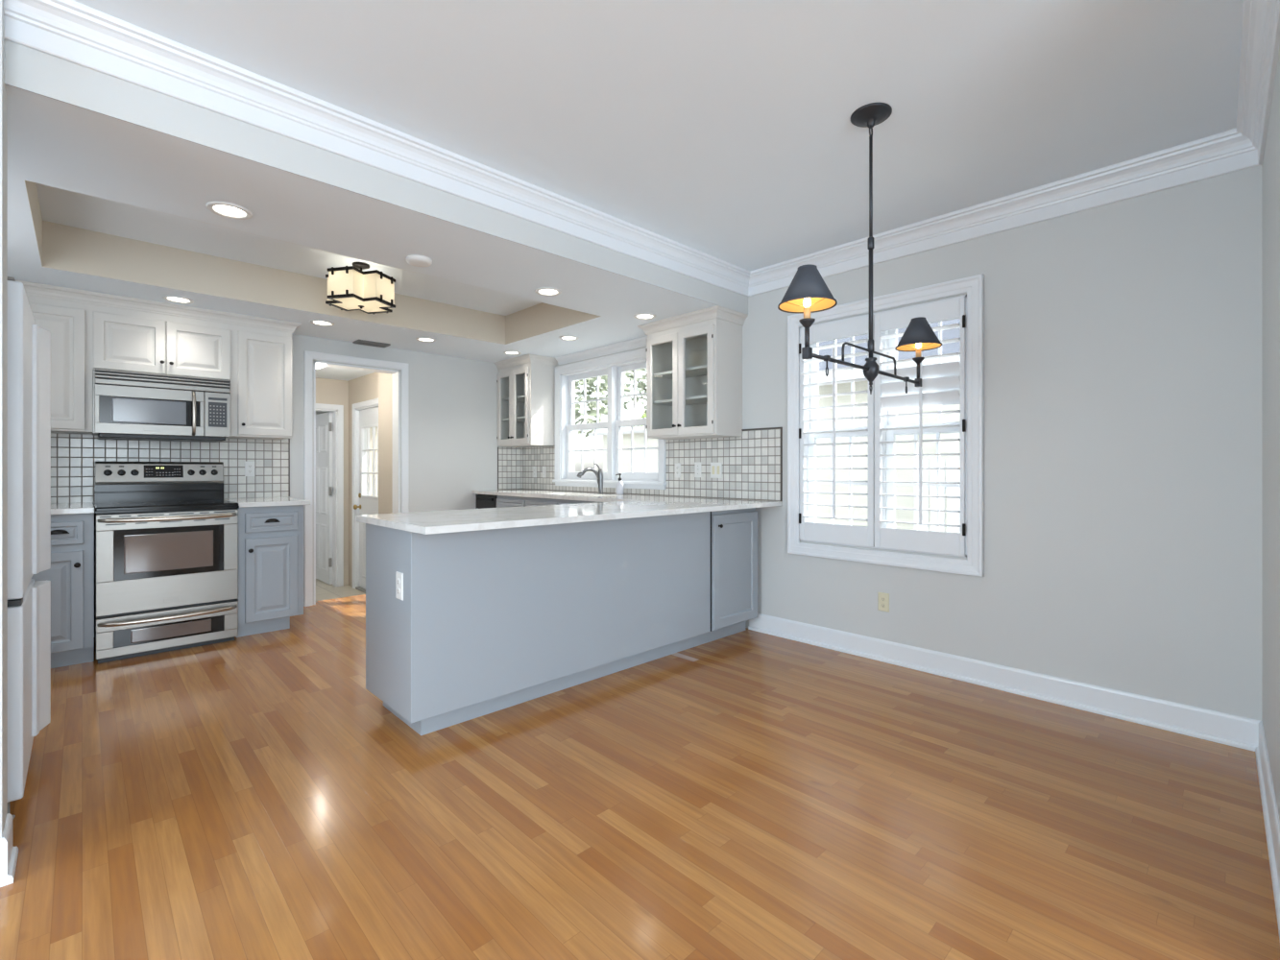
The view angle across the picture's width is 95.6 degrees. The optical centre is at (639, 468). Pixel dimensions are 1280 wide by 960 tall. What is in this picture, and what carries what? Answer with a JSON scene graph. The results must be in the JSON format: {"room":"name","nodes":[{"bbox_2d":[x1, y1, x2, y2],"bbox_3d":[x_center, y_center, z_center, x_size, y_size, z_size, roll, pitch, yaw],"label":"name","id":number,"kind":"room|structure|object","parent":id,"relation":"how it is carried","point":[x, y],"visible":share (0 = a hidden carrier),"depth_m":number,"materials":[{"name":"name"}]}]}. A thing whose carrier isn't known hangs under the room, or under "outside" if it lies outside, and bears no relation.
{"room":"kitchen dining area","nodes":[
{"label":"kitchen dining area","id":0,"kind":"room"},
{"bbox_2d":[0,0,7,838],"bbox_3d":[-3.231,-0.117,0.357,3.838,2.565,0.157,0,0,-44],"label":"wall","id":1,"kind":"structure","parent":0,"point":[3,92],"depth_m":1.64,"materials":[{"name":"paint"}]},
{"bbox_2d":[0,813,18,887],"bbox_3d":[-3.215,1.101,0.356,3.860,0.127,0.180,0,0,-44],"label":"baseboard","id":2,"kind":"structure","parent":1,"relation":"attached to","point":[9,854],"depth_m":1.64,"materials":[{"name":"paint"}]},
{"bbox_2d":[3,0,1279,296],"bbox_3d":[-1.017,-1.325,0.695,7.497,0.150,2.588,0,0,-44],"label":"crown molding","id":3,"kind":"structure","parent":1,"relation":"attached to","point":[71,31],"depth_m":2.45,"materials":[{"name":"paint"}]},
{"bbox_2d":[56,334,513,606],"bbox_3d":[-2.961,-0.117,4.880,4.497,2.565,0.140,0,0,-44],"label":"wall","id":4,"kind":"structure","parent":0,"point":[452,401],"depth_m":5.69,"materials":[{"name":"paint"}]},
{"bbox_2d":[26,294,92,434],"bbox_3d":[-3.791,-0.652,3.672,0.467,0.835,0.446,0,0,-44],"label":"upper cabinet","id":5,"kind":"object","parent":4,"relation":"attached to","point":[69,324],"visible":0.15,"depth_m":3.63,"materials":[{"name":"white paint"}]},
{"bbox_2d":[92,304,230,380],"bbox_3d":[-3.360,-0.853,4.087,0.729,0.435,0.446,0,0,-44],"label":"upper cabinet","id":6,"kind":"object","parent":4,"relation":"attached to","point":[125,340],"visible":0.98,"depth_m":3.92,"materials":[{"name":"white paint"}]},
{"bbox_2d":[15,279,301,333],"bbox_3d":[-3.540,-1.086,3.913,2.122,0.070,0.449,0,0,-44],"label":"crown molding","id":7,"kind":"structure","parent":6,"relation":"attached to","point":[31,288],"depth_m":3.89,"materials":[{"name":"white paint"}]},
{"bbox_2d":[92,368,230,442],"bbox_3d":[-3.323,-0.415,4.048,0.725,0.431,0.538,0,0,-44],"label":"microwave oven","id":8,"kind":"object","parent":6,"relation":"attached to","point":[127,405],"visible":1,"depth_m":3.87,"materials":[{"name":"silver metal"}]},
{"bbox_2d":[50,433,289,503],"bbox_3d":[-3.688,-0.001,4.078,2.134,0.466,0.007,0,0,-44],"label":"tile backsplash","id":9,"kind":"structure","parent":4,"relation":"attached to","point":[74,457],"depth_m":4.29,"materials":[{"name":"tile"}]},
{"bbox_2d":[244,461,254,476],"bbox_3d":[-3.109,0.003,4.624,0.066,0.118,0.008,0,0,-44],"label":"wall outlet","id":10,"kind":"object","parent":9,"relation":"attached to","point":[249,466],"visible":1,"depth_m":4.62,"materials":[{"name":"white plastic"}]},
{"bbox_2d":[288,438,289,496],"bbox_3d":[-2.915,-0.007,4.819,0.008,0.479,0.012,0,0,-44],"label":"strip","id":11,"kind":"object","parent":9,"relation":"attached to","point":[288,439],"visible":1,"depth_m":4.82,"materials":[{"name":"grey metal"}]},
{"bbox_2d":[225,323,291,439],"bbox_3d":[-2.955,-0.652,4.477,0.396,0.835,0.446,0,0,-44],"label":"upper cabinet","id":12,"kind":"object","parent":4,"relation":"attached to","point":[260,358],"visible":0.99,"depth_m":4.34,"materials":[{"name":"white paint"}]},
{"bbox_2d":[304,350,408,606],"bbox_3d":[-2.565,0.086,5.249,0.878,2.159,0.167,0,0,-44],"label":"door frame","id":13,"kind":"structure","parent":4,"relation":"attached to","point":[308,355],"depth_m":5.11,"materials":[{"name":"paint"}]},
{"bbox_2d":[498,447,522,489],"bbox_3d":[-1.402,-0.001,6.276,0.296,0.458,0.007,0,0,-44],"label":"tile backsplash","id":14,"kind":"structure","parent":4,"relation":"attached to","point":[510,459],"depth_m":6.27,"materials":[{"name":"tile"}]},
{"bbox_2d":[497,446,498,489],"bbox_3d":[-1.511,-0.002,6.169,0.009,0.457,0.012,0,0,-44],"label":"strip","id":15,"kind":"object","parent":14,"relation":"attached to","point":[497,446],"visible":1,"depth_m":6.16,"materials":[{"name":"grey metal"}]},
{"bbox_2d":[315,579,365,601],"bbox_3d":[-3.774,1.395,6.665,2.600,0.060,3.560,0,0,-44],"label":"floor","id":16,"kind":"structure","parent":0,"point":[324,591],"depth_m":6.42,"materials":[{"name":"tile"}]},
{"bbox_2d":[315,366,374,381],"bbox_3d":[-3.140,-1.050,6.005,2.600,0.050,1.730,0,0,-44],"label":"ceiling","id":17,"kind":"structure","parent":0,"point":[328,373],"depth_m":6.29,"materials":[{"name":"paint"}]},
{"bbox_2d":[315,377,377,585],"bbox_3d":[-3.655,0.170,6.627,2.480,2.390,0.120,0,0,-44],"label":"wall","id":18,"kind":"structure","parent":0,"point":[327,391],"depth_m":6.76,"materials":[{"name":"paint"}]},
{"bbox_2d":[315,411,332,584],"bbox_3d":[-3.861,0.346,6.980,0.108,2.013,0.705,0,0,-44],"label":"door","id":19,"kind":"structure","parent":18,"relation":"in","point":[324,422],"depth_m":6.88,"materials":[{"name":"paint"}]},
{"bbox_2d":[315,403,343,586],"bbox_3d":[-3.782,0.315,6.489,0.825,2.100,0.142,0,0,-44],"label":"door frame","id":20,"kind":"structure","parent":18,"relation":"attached to","point":[337,411],"depth_m":6.70,"materials":[{"name":"paint"}]},
{"bbox_2d":[348,372,378,586],"bbox_3d":[-2.974,0.170,6.415,0.120,2.390,1.130,0,0,-44],"label":"wall","id":21,"kind":"structure","parent":0,"point":[364,388],"depth_m":6.69,"materials":[{"name":"paint"}]},
{"bbox_2d":[355,586,365,593],"bbox_3d":[-2.932,1.355,6.365,0.130,0.020,0.730,0,0,-44],"label":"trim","id":22,"kind":"structure","parent":21,"relation":"attached to","point":[360,589],"depth_m":6.47,"materials":[{"name":"wood"}]},
{"bbox_2d":[352,398,378,588],"bbox_3d":[-2.937,0.314,6.361,0.142,2.101,0.882,0,0,-44],"label":"door frame","id":23,"kind":"structure","parent":21,"relation":"attached to","point":[372,403],"depth_m":6.60,"materials":[{"name":"paint"}]},
{"bbox_2d":[353,407,378,589],"bbox_3d":[-2.964,0.343,6.335,0.117,2.001,0.726,0,0,-44],"label":"door","id":24,"kind":"structure","parent":21,"relation":"in","point":[368,418],"depth_m":6.46,"materials":[{"name":"paint"}]},
{"bbox_2d":[361,424,378,499],"bbox_3d":[-2.947,-0.075,6.350,0.032,0.800,0.540,0,0,-44],"label":"grille","id":25,"kind":"object","parent":24,"relation":"attached to","point":[363,426],"depth_m":6.40,"materials":[{"name":"paint"}]},
{"bbox_2d":[4,83,725,362],"bbox_3d":[-1.873,-1.266,3.749,4.497,0.288,2.999,0,0,-44],"label":"ceiling","id":26,"kind":"structure","parent":0,"point":[53,143],"depth_m":3.30,"materials":[{"name":"paint"}]},
{"bbox_2d":[162,295,193,303],"bbox_3d":[-3.058,-1.118,3.843,0.166,0.008,0.166,0,0,-44],"label":"recessed light","id":27,"kind":"object","parent":26,"relation":"in","point":[174,299],"visible":1,"depth_m":3.84,"materials":[{"name":"white glass"}]},
{"bbox_2d":[205,201,252,219],"bbox_3d":[-1.781,-1.118,2.518,0.166,0.008,0.166,0,0,-44],"label":"recessed light","id":28,"kind":"object","parent":26,"relation":"in","point":[222,208],"visible":1,"depth_m":2.52,"materials":[{"name":"white glass"}]},
{"bbox_2d":[309,319,334,326],"bbox_3d":[-2.445,-1.118,4.461,0.166,0.008,0.166,0,0,-44],"label":"recessed light","id":29,"kind":"object","parent":26,"relation":"in","point":[314,322],"visible":1,"depth_m":4.46,"materials":[{"name":"white"}]},
{"bbox_2d":[325,262,395,313],"bbox_3d":[-1.888,-1.230,3.928,0.407,0.299,0.407,0,0,13],"label":"flush light","id":30,"kind":"object","parent":26,"relation":"attached to","point":[350,288],"visible":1,"depth_m":3.81,"materials":[{"name":"beige glass"}]},
{"bbox_2d":[331,297,390,312],"bbox_3d":[-1.888,-1.111,3.928,0.363,0.003,0.363,0,0,13],"label":"diffuser","id":31,"kind":"object","parent":30,"relation":"attached to","point":[368,304],"depth_m":3.91,"materials":[{"name":"beige glass"}]},
{"bbox_2d":[352,339,390,347],"bbox_3d":[-2.399,-1.115,5.188,0.275,0.014,0.145,0,0,-44],"label":"ceiling vent","id":32,"kind":"object","parent":26,"relation":"in","point":[358,342],"visible":1,"depth_m":5.17,"materials":[{"name":"grey metal"}]},
{"bbox_2d":[405,254,432,266],"bbox_3d":[-1.184,-1.107,3.107,0.132,0.029,0.132,0,0,-44],"label":"smoke detector","id":33,"kind":"object","parent":26,"relation":"attached to","point":[417,260],"visible":1,"depth_m":3.07,"materials":[{"name":"white plastic"}]},
{"bbox_2d":[415,337,435,342],"bbox_3d":[-1.857,-1.118,5.040,0.166,0.008,0.166,0,0,-44],"label":"recessed light","id":34,"kind":"object","parent":26,"relation":"in","point":[422,339],"visible":1,"depth_m":5.03,"materials":[{"name":"white"}]},
{"bbox_2d":[504,350,521,355],"bbox_3d":[-1.235,-1.118,5.611,0.166,0.008,0.166,0,0,-44],"label":"recessed light","id":35,"kind":"object","parent":26,"relation":"in","point":[511,352],"visible":1,"depth_m":5.61,"materials":[{"name":"white"}]},
{"bbox_2d":[534,287,561,296],"bbox_3d":[-0.581,-1.118,3.673,0.166,0.008,0.166,0,0,-44],"label":"recessed light","id":36,"kind":"object","parent":26,"relation":"in","point":[543,291],"visible":1,"depth_m":3.67,"materials":[{"name":"white glass"}]},
{"bbox_2d":[558,336,579,340],"bbox_3d":[-0.611,-1.118,4.977,0.166,0.008,0.166,0,0,-44],"label":"recessed light","id":37,"kind":"object","parent":26,"relation":"in","point":[566,338],"visible":1,"depth_m":4.99,"materials":[{"name":"white"}]},
{"bbox_2d":[633,313,655,319],"bbox_3d":[0.037,-1.118,4.268,0.166,0.008,0.166,0,0,-44],"label":"recessed light","id":38,"kind":"object","parent":26,"relation":"in","point":[641,316],"visible":1,"depth_m":4.27,"materials":[{"name":"white"}]},
{"bbox_2d":[4,39,748,314],"bbox_3d":[-1.970,-1.261,1.685,7.497,0.278,0.160,0,0,-44],"label":"beam","id":39,"kind":"structure","parent":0,"point":[26,68],"depth_m":2.22,"materials":[{"name":"paint"}]},
{"bbox_2d":[378,372,392,513],"bbox_3d":[-2.101,0.170,6.137,1.120,2.390,0.480,0,0,-44],"label":"wall","id":40,"kind":"structure","parent":0,"point":[385,380],"depth_m":5.78,"materials":[{"name":"paint"}]},
{"bbox_2d":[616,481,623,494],"bbox_3d":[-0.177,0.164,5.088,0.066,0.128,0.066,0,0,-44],"label":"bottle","id":41,"kind":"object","parent":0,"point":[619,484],"depth_m":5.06,"materials":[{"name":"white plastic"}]},
{"bbox_2d":[0,594,1279,959],"bbox_3d":[-0.750,1.195,0.417,7.497,0.060,9.640,0,0,-44],"label":"floor","id":42,"kind":"structure","parent":0,"point":[747,794],"depth_m":1.89,"materials":[{"name":"brown wood"}]},
{"bbox_2d":[7,276,50,820],"bbox_3d":[-2.513,0.269,1.910,0.786,1.792,0.667,0,0,-44],"label":"refrigerator","id":43,"kind":"object","parent":42,"relation":"on","point":[29,345],"visible":0.84,"depth_m":1.99,"materials":[{"name":"white metal"}]},
{"bbox_2d":[31,513,94,668],"bbox_3d":[-3.672,0.715,3.551,0.470,0.900,0.786,0,0,-44],"label":"base cabinet","id":44,"kind":"object","parent":42,"relation":"on","point":[70,574],"visible":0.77,"depth_m":3.39,"materials":[{"name":"grey paint"}]},
{"bbox_2d":[50,502,94,514],"bbox_3d":[-3.673,0.248,3.553,0.472,0.033,0.784,0,0,-44],"label":"countertop","id":45,"kind":"structure","parent":44,"relation":"on","point":[80,507],"depth_m":3.42,"materials":[{"name":"white stone"}]},
{"bbox_2d":[93,461,239,663],"bbox_3d":[-3.200,0.559,3.914,0.710,1.212,0.822,0,0,-44],"label":"electric range","id":46,"kind":"object","parent":42,"relation":"on","point":[166,533],"visible":1,"depth_m":3.71,"materials":[{"name":"silver metal"}]},
{"bbox_2d":[93,499,239,513],"bbox_3d":[-3.155,0.250,3.867,0.710,0.039,0.572,0,0,-44],"label":"cooktop","id":47,"kind":"object","parent":46,"relation":"in","point":[101,506],"depth_m":3.76,"materials":[{"name":"black ceramic"}]},
{"bbox_2d":[236,505,303,637],"bbox_3d":[-2.843,0.715,4.349,0.400,0.900,0.786,0,0,-44],"label":"base cabinet","id":48,"kind":"object","parent":42,"relation":"on","point":[270,568],"visible":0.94,"depth_m":4.08,"materials":[{"name":"grey paint"}]},
{"bbox_2d":[223,496,310,507],"bbox_3d":[-2.833,0.248,4.361,0.438,0.033,0.784,0,0,-44],"label":"countertop","id":49,"kind":"structure","parent":48,"relation":"on","point":[242,502],"depth_m":4.18,"materials":[{"name":"white stone"}]},
{"bbox_2d":[475,493,497,508],"bbox_3d":[-1.365,0.713,6.022,0.572,0.905,0.423,0,0,-44],"label":"dishwasher","id":50,"kind":"object","parent":42,"relation":"on","point":[482,501],"visible":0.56,"depth_m":5.83,"materials":[{"name":"black plastic"}]},
{"bbox_2d":[496,495,597,507],"bbox_3d":[-0.479,0.713,5.092,0.605,0.905,2.125,0,0,-44],"label":"base cabinet","id":51,"kind":"object","parent":42,"relation":"on","point":[502,501],"visible":0.02,"depth_m":5.27,"materials":[{"name":"grey paint"}]},
{"bbox_2d":[365,507,757,735],"bbox_3d":[-0.233,0.712,3.436,2.459,0.906,0.584,0,0,-44],"label":"base cabinet","id":52,"kind":"object","parent":42,"relation":"on","point":[492,620],"visible":0.85,"depth_m":2.85,"materials":[{"name":"grey paint"}]},
{"bbox_2d":[395,571,403,601],"bbox_3d":[-1.034,0.504,2.490,0.008,0.116,0.066,0,0,-44],"label":"wall outlet","id":53,"kind":"object","parent":52,"relation":"attached to","point":[398,575],"visible":1,"depth_m":2.48,"materials":[{"name":"white plastic"}]},
{"bbox_2d":[356,489,782,534],"bbox_3d":[-1.065,0.243,4.325,2.532,0.030,3.288,0,0,-44],"label":"countertop","id":54,"kind":"structure","parent":52,"relation":"on","point":[608,506],"depth_m":3.10,"materials":[{"name":"white stone"}]},
{"bbox_2d":[577,463,603,494],"bbox_3d":[-0.457,0.091,5.168,0.269,0.275,0.129,0,0,-44],"label":"faucet","id":55,"kind":"object","parent":54,"relation":"on","point":[599,475],"visible":1,"depth_m":5.19,"materials":[{"name":"silver metal"}]},
{"bbox_2d":[615,473,623,494],"bbox_3d":[-0.177,0.136,5.088,0.065,0.184,0.065,0,0,9],"label":"soap dispenser","id":56,"kind":"object","parent":54,"relation":"on","point":[619,484],"visible":0.96,"depth_m":5.06,"materials":[{"name":"white plastic"}]},
{"bbox_2d":[72,0,1243,271],"bbox_3d":[0.375,-1.425,-0.680,7.597,0.050,6.500,0,0,-44],"label":"ceiling","id":57,"kind":"structure","parent":0,"point":[723,130],"depth_m":2.12,"materials":[{"name":"paint"}]},
{"bbox_2d":[777,102,941,394],"bbox_3d":[0.913,-0.846,2.293,1.160,1.108,0.192,0,0,-44],"label":"chandelier","id":58,"kind":"object","parent":57,"relation":"hanging from","point":[808,293],"visible":1,"depth_m":2.27,"materials":[{"name":"metal"}]},
{"bbox_2d":[528,164,1262,721],"bbox_3d":[0.727,-0.117,4.404,0.160,2.665,5.940,0,0,-44],"label":"wall","id":59,"kind":"structure","parent":0,"point":[1123,339],"depth_m":2.77,"materials":[{"name":"paint"}]},
{"bbox_2d":[494,353,557,447],"bbox_3d":[-1.186,-0.678,6.023,0.351,0.886,0.672,0,0,-44],"label":"upper cabinet","id":60,"kind":"object","parent":59,"relation":"attached to","point":[525,383],"visible":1,"depth_m":5.89,"materials":[{"name":"white paint"}]},
{"bbox_2d":[502,394,525,402],"bbox_3d":[-1.177,-0.734,6.066,0.264,0.018,0.585,0,0,-44],"label":"shelf","id":61,"kind":"object","parent":60,"relation":"attached to","point":[520,398],"depth_m":6.13,"materials":[{"name":"clear glass"}]},
{"bbox_2d":[502,416,525,422],"bbox_3d":[-1.177,-0.519,6.066,0.264,0.018,0.585,0,0,-44],"label":"shelf","id":62,"kind":"object","parent":60,"relation":"attached to","point":[504,419],"depth_m":6.17,"materials":[{"name":"clear glass"}]},
{"bbox_2d":[555,336,647,364],"bbox_3d":[-0.312,-1.086,5.333,0.050,0.070,1.520,0,0,-44],"label":"crown molding","id":63,"kind":"structure","parent":59,"relation":"attached to","point":[638,343],"depth_m":5.36,"materials":[{"name":"paint"}]},
{"bbox_2d":[552,347,666,489],"bbox_3d":[-0.277,-0.429,5.415,0.205,1.212,1.570,0,0,-44],"label":"window","id":64,"kind":"structure","parent":59,"relation":"in","point":[614,366],"depth_m":5.42,"materials":[{"name":"paint"}]},
{"bbox_2d":[569,428,606,471],"bbox_3d":[-0.502,-0.176,5.657,0.016,0.418,0.590,0,0,-44],"label":"grille","id":65,"kind":"object","parent":64,"relation":"attached to","point":[594,449],"depth_m":5.72,"materials":[{"name":"paint"}]},
{"bbox_2d":[572,376,607,423],"bbox_3d":[-0.479,-0.662,5.679,0.016,0.455,0.590,0,0,-44],"label":"grille","id":66,"kind":"object","parent":64,"relation":"attached to","point":[597,399],"depth_m":5.74,"materials":[{"name":"paint"}]},
{"bbox_2d":[621,369,646,419],"bbox_3d":[0.012,-0.662,5.169,0.016,0.455,0.505,0,0,-44],"label":"grille","id":67,"kind":"object","parent":64,"relation":"attached to","point":[622,371],"depth_m":5.25,"materials":[{"name":"paint"}]},
{"bbox_2d":[619,424,657,472],"bbox_3d":[-0.011,-0.176,5.147,0.016,0.418,0.505,0,0,-44],"label":"grille","id":68,"kind":"object","parent":64,"relation":"attached to","point":[632,448],"depth_m":5.20,"materials":[{"name":"paint"}]},
{"bbox_2d":[522,429,780,501],"bbox_3d":[-0.159,-0.024,5.204,0.007,0.503,3.276,0,0,-44],"label":"tile backsplash","id":69,"kind":"structure","parent":59,"relation":"attached to","point":[751,462],"depth_m":4.45,"materials":[{"name":"tile"}]},
{"bbox_2d":[532,466,536,477],"bbox_3d":[-1.124,0.037,6.196,0.008,0.118,0.060,0,0,-44],"label":"wall outlet","id":70,"kind":"object","parent":69,"relation":"attached to","point":[534,468],"visible":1,"depth_m":6.19,"materials":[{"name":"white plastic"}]},
{"bbox_2d":[542,466,546,478],"bbox_3d":[-1.008,0.037,6.069,0.016,0.118,0.060,0,0,-44],"label":"wall switch","id":71,"kind":"object","parent":69,"relation":"attached to","point":[543,468],"visible":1,"depth_m":6.06,"materials":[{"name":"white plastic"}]},
{"bbox_2d":[675,462,680,478],"bbox_3d":[0.305,0.015,4.710,0.008,0.118,0.066,0,0,-44],"label":"wall outlet","id":72,"kind":"object","parent":69,"relation":"attached to","point":[677,465],"visible":1,"depth_m":4.70,"materials":[{"name":"white plastic"}]},
{"bbox_2d":[694,461,700,477],"bbox_3d":[0.451,0.010,4.552,0.016,0.118,0.066,0,0,-44],"label":"wall switch","id":73,"kind":"object","parent":69,"relation":"attached to","point":[697,466],"visible":1,"depth_m":4.55,"materials":[{"name":"white plastic"}]},
{"bbox_2d":[710,462,722,478],"bbox_3d":[0.579,0.013,4.424,0.009,0.118,0.105,0,0,-44],"label":"wall switch","id":74,"kind":"object","parent":69,"relation":"attached to","point":[715,468],"visible":1,"depth_m":4.42,"materials":[{"name":"white plastic"}]},
{"bbox_2d":[741,427,780,431],"bbox_3d":[0.861,-0.283,4.139,0.011,0.010,0.326,0,0,-44],"label":"strip","id":75,"kind":"object","parent":69,"relation":"attached to","point":[767,427],"visible":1,"depth_m":4.14,"materials":[{"name":"grey metal"}]},
{"bbox_2d":[780,427,782,501],"bbox_3d":[0.979,-0.030,4.017,0.011,0.515,0.012,0,0,-44],"label":"strip","id":76,"kind":"object","parent":69,"relation":"attached to","point":[781,427],"visible":1,"depth_m":4.01,"materials":[{"name":"grey metal"}]},
{"bbox_2d":[637,305,748,439],"bbox_3d":[0.384,-0.678,4.391,0.351,0.886,0.794,0,0,-44],"label":"upper cabinet","id":77,"kind":"object","parent":59,"relation":"attached to","point":[694,359],"visible":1,"depth_m":4.27,"materials":[{"name":"white paint"}]},
{"bbox_2d":[652,364,707,379],"bbox_3d":[0.410,-0.734,4.416,0.264,0.018,0.658,0,0,-44],"label":"shelf","id":78,"kind":"object","parent":77,"relation":"attached to","point":[700,372],"depth_m":4.49,"materials":[{"name":"clear glass"}]},
{"bbox_2d":[652,394,707,406],"bbox_3d":[0.410,-0.519,4.416,0.264,0.018,0.658,0,0,-44],"label":"shelf","id":79,"kind":"object","parent":77,"relation":"attached to","point":[698,400],"depth_m":4.50,"materials":[{"name":"clear glass"}]},
{"bbox_2d":[877,592,889,612],"bbox_3d":[1.472,0.808,3.508,0.008,0.112,0.066,0,0,-44],"label":"wall outlet","id":80,"kind":"object","parent":59,"relation":"attached to","point":[882,598],"visible":1,"depth_m":3.51,"materials":[{"name":"beige plastic"}]},
{"bbox_2d":[787,273,984,577],"bbox_3d":[1.485,-0.231,3.594,0.190,1.621,1.190,0,0,-44],"label":"window","id":81,"kind":"structure","parent":59,"relation":"in","point":[974,286],"depth_m":3.50,"materials":[{"name":"paint"}]},
{"bbox_2d":[798,313,874,547],"bbox_3d":[1.252,-0.232,3.726,0.101,1.423,0.508,0,0,-44],"label":"plantation shutter","id":82,"kind":"object","parent":81,"relation":"attached to","point":[853,535],"visible":0.88,"depth_m":3.68,"materials":[{"name":"paint"}]},
{"bbox_2d":[815,435,867,525],"bbox_3d":[1.322,0.098,3.807,0.016,0.616,0.375,0,0,-44],"label":"grille","id":83,"kind":"object","parent":81,"relation":"attached to","point":[850,484],"depth_m":3.78,"materials":[{"name":"paint"}]},
{"bbox_2d":[833,337,854,428],"bbox_3d":[1.345,-0.575,3.829,0.016,0.630,0.375,0,0,-44],"label":"grille","id":84,"kind":"object","parent":81,"relation":"attached to","point":[852,338],"depth_m":3.78,"materials":[{"name":"paint"}]},
{"bbox_2d":[874,296,966,555],"bbox_3d":[1.608,-0.232,3.356,0.101,1.423,0.506,0,0,-44],"label":"plantation shutter","id":85,"kind":"object","parent":81,"relation":"attached to","point":[942,383],"visible":0.88,"depth_m":3.32,"materials":[{"name":"paint"}]},
{"bbox_2d":[893,432,959,531],"bbox_3d":[1.692,0.098,3.422,0.016,0.616,0.373,0,0,-44],"label":"grille","id":86,"kind":"object","parent":81,"relation":"attached to","point":[916,485],"depth_m":3.46,"materials":[{"name":"paint"}]},
{"bbox_2d":[916,321,941,424],"bbox_3d":[1.715,-0.575,3.445,0.016,0.630,0.373,0,0,-44],"label":"grille","id":87,"kind":"object","parent":81,"relation":"attached to","point":[940,323],"depth_m":3.39,"materials":[{"name":"paint"}]},
{"bbox_2d":[748,613,1279,940],"bbox_3d":[1.122,1.101,2.740,1.577,0.127,2.571,0,0,-44],"label":"baseboard","id":88,"kind":"structure","parent":59,"relation":"attached to","point":[1235,731],"depth_m":2.81,"materials":[{"name":"paint"}]},
{"bbox_2d":[1262,46,1279,820],"bbox_3d":[2.052,-0.117,1.759,1.597,2.565,0.200,0,0,-44],"label":"wall","id":89,"kind":"structure","parent":0,"point":[1271,154],"depth_m":2.00,"materials":[{"name":"paint"}]},
{"label":"outside","id":90,"kind":"structure","parent":0,"visible":0},
{"bbox_3d":[10.549,1.615,20.552,36.300,0.100,65.000,0,0,-44],"label":"ground","id":91,"kind":"structure","parent":90,"visible":0},
{"bbox_2d":[575,371,633,438],"bbox_3d":[-2.320,-1.414,14.406,4.212,5.970,4.593,0,0,-44],"label":"tree","id":92,"kind":"object","parent":91,"relation":"on","point":[591,412],"visible":0.08,"depth_m":14.15,"materials":[{"name":"green plant"}]},
{"bbox_2d":[588,426,657,472],"bbox_3d":[0.904,0.350,11.033,2.200,2.430,3.250,0,0,-44],"label":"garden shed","id":93,"kind":"object","parent":91,"relation":"on","point":[639,432],"visible":0.18,"depth_m":10.73,"materials":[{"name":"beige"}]},
{"bbox_2d":[603,368,646,418],"bbox_3d":[0.985,-1.933,17.073,4.934,7.008,4.490,0,0,-44],"label":"tree","id":94,"kind":"object","parent":91,"relation":"on","point":[640,384],"visible":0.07,"depth_m":16.98,"materials":[{"name":"green plant"}]},
{"bbox_2d":[816,318,959,531],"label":"window","id":95,"kind":"structure","parent":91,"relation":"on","point":[951,348],"depth_m":7.41,"materials":[{"name":"beige"}]},
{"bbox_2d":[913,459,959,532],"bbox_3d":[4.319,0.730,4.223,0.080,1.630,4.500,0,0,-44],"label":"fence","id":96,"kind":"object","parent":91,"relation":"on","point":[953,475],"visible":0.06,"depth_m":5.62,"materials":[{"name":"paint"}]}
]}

